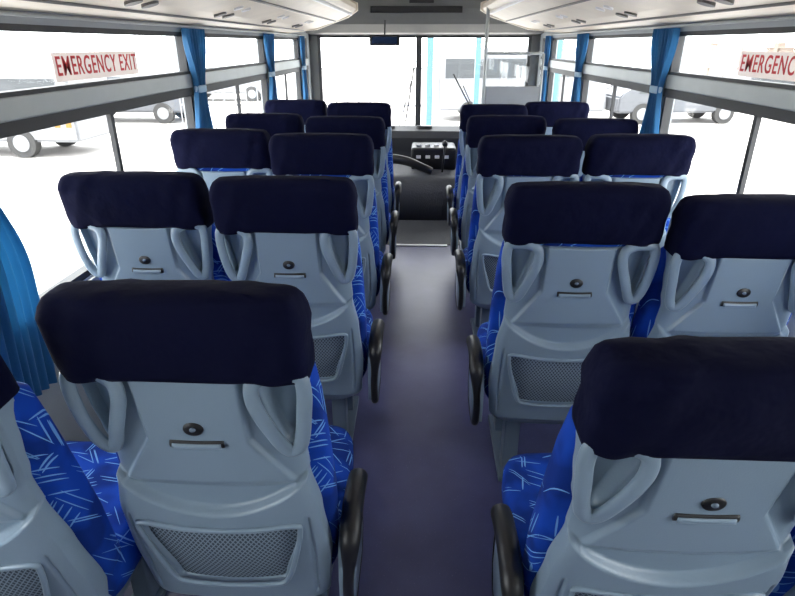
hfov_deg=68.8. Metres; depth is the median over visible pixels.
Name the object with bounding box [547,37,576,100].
window
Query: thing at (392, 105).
gate
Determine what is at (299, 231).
passenger seat
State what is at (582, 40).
window curtain
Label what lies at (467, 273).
seat cushion
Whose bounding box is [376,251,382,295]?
seat cushion
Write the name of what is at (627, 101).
parked car
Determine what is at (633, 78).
window
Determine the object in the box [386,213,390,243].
seat cushion
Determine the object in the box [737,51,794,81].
emergency exit sign
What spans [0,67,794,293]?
ground
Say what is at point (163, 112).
parked car
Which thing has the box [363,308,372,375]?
seat cushion
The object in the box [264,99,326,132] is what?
passenger seat
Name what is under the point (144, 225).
passenger seat
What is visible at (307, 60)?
window
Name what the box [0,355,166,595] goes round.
passenger seat
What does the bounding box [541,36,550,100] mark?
window curtain
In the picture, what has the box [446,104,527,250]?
passenger seat
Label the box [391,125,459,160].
dashboard
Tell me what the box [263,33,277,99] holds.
window curtain
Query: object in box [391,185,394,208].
seat cushion
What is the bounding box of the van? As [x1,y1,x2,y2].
[0,63,114,157]
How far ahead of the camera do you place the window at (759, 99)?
2.31 m
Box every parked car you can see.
[107,74,184,123]
[207,66,278,101]
[605,85,737,124]
[723,70,794,83]
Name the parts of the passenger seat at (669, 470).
armrest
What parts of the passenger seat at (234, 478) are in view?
pedestal frame, armrest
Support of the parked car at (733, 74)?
on the ground
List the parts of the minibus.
glass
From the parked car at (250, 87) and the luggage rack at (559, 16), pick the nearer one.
the luggage rack at (559, 16)
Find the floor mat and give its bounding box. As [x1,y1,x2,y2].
[387,220,459,244]
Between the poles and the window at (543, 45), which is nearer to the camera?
the poles
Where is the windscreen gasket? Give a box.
[317,36,531,125]
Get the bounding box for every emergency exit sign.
[50,51,138,81]
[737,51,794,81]
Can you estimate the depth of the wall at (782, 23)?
2.90 m
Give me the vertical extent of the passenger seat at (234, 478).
1.149 m
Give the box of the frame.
[426,38,564,124]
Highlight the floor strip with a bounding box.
[396,244,446,246]
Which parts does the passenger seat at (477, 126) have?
armrest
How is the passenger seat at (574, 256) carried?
on the floor
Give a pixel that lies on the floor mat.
(408, 231)
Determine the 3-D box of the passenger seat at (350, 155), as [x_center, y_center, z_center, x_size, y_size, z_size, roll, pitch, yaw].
[-0.287,-0.276,2.962,0.528,1.169,0.657,1,24,2]
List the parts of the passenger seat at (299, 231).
pedestal frame, armrest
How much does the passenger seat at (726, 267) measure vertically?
1.145 m
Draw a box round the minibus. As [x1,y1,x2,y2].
[436,48,606,113]
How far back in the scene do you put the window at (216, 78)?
3.85 m
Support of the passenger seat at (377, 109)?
on the floor
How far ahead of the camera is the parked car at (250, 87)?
26.35 m
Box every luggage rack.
[0,0,357,32]
[480,0,794,32]
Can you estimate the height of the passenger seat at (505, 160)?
1.157 m
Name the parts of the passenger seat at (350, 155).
armrest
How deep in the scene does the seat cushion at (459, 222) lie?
3.75 m
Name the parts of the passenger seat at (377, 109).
armrest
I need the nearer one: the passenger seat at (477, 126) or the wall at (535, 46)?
the passenger seat at (477, 126)
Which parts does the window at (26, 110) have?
curtain rail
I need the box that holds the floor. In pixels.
[123,244,562,595]
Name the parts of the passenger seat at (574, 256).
armrest, pedestal frame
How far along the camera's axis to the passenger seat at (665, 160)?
2.50 m
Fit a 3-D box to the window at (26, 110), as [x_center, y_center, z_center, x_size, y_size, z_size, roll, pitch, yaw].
[-1.102,-0.839,2.780,0.085,0.866,6.980,1,24,2]
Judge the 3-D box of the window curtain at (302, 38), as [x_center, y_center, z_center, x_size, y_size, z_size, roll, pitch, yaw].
[-0.940,-2.086,5.920,0.042,1.072,0.203,1,24,3]
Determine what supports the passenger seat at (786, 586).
on the floor
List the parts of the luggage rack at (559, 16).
edge rail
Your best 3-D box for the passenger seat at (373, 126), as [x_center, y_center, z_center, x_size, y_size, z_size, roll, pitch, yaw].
[-0.255,-0.599,3.726,0.528,1.149,0.657,1,24,2]
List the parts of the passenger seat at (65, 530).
pedestal frame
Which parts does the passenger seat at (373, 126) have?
armrest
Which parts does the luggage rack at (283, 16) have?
edge rail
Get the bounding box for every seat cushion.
[65,441,141,595]
[329,425,353,563]
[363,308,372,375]
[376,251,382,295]
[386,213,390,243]
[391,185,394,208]
[457,209,460,240]
[463,247,469,291]
[477,321,488,397]
[502,453,551,595]
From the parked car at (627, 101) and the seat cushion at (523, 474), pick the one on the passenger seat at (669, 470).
the seat cushion at (523, 474)
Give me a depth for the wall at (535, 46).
6.24 m
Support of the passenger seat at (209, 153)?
on the floor
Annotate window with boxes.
[0,10,303,297]
[205,33,267,112]
[274,37,301,98]
[305,38,309,98]
[539,38,545,85]
[545,16,794,193]
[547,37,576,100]
[581,33,652,117]
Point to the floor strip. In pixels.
(436, 245)
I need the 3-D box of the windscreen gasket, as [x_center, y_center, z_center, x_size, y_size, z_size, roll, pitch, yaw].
[0.281,-2.341,6.367,2.280,0.980,0.045,1,24,2]
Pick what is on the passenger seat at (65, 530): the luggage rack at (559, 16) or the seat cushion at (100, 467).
the seat cushion at (100, 467)
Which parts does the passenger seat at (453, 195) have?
armrest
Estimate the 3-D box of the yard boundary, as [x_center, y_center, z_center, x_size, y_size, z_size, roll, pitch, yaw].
[20.993,-8.451,22.215,0.400,2.500,41.000,1,24,2]
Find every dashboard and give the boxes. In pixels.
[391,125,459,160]
[391,141,455,219]
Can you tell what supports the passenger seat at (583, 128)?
on the floor
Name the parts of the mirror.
glass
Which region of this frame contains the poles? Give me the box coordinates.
[481,0,544,103]
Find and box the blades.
[399,66,471,125]
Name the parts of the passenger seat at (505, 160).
armrest, pedestal frame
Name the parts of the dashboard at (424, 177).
gear lever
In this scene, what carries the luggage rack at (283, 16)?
attached to the wall at (52, 400)
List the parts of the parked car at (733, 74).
glass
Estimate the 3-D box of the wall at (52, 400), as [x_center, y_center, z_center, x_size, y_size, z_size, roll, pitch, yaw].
[-1.118,-0.735,3.000,0.060,1.980,7.500,1,24,2]
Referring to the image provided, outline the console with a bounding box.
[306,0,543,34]
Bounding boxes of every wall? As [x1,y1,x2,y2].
[0,9,311,440]
[308,34,540,99]
[536,14,794,336]
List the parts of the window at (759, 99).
curtain rail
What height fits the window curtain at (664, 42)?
1.072 m
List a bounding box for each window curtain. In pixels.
[0,207,57,395]
[181,28,213,127]
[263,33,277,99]
[300,36,307,98]
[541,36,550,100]
[571,33,589,101]
[639,28,680,133]
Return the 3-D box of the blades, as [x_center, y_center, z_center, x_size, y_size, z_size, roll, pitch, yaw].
[0.501,-2.201,6.450,1.011,0.704,0.020,1,24,2]
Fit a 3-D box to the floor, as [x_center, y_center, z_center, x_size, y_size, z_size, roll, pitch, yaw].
[0.141,0.245,3.379,2.580,0.120,7.620,1,24,2]
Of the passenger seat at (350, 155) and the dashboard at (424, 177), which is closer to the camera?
the passenger seat at (350, 155)
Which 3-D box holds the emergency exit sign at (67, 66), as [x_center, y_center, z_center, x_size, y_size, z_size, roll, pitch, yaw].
[-1.132,-0.890,2.212,0.004,0.092,0.620,1,24,2]
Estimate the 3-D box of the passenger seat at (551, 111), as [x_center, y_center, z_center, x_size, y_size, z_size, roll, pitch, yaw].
[1.136,-0.964,4.559,0.468,1.149,0.657,1,24,2]
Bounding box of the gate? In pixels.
[174,67,424,128]
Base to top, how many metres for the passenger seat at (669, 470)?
1.140 m
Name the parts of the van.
glass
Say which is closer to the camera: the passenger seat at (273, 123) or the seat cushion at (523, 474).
the seat cushion at (523, 474)
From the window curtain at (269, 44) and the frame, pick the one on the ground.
the frame
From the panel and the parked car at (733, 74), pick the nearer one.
the panel
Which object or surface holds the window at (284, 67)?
in the wall at (52, 400)
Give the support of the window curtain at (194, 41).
hanging from the window at (26, 110)
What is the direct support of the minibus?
on the ground
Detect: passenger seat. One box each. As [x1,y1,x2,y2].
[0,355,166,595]
[35,278,367,595]
[57,170,231,280]
[170,128,273,189]
[209,175,384,440]
[225,113,304,136]
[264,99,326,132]
[269,133,392,314]
[305,116,398,295]
[327,102,401,220]
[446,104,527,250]
[449,115,546,292]
[454,134,582,335]
[466,181,671,481]
[491,335,794,595]
[525,101,588,134]
[552,118,638,179]
[579,133,695,310]
[630,193,794,337]
[769,526,794,595]
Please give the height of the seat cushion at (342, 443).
0.132 m
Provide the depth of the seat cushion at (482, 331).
2.17 m
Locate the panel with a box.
[485,86,538,104]
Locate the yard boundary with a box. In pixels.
[702,42,794,75]
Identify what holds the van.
on the ground
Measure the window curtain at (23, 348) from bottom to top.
1.072 m
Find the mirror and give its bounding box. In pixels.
[370,20,399,45]
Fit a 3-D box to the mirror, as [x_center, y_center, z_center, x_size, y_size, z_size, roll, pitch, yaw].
[-0.126,-2.630,5.754,0.300,0.232,0.099,1,24,2]
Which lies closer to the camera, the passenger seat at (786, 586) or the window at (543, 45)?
the passenger seat at (786, 586)

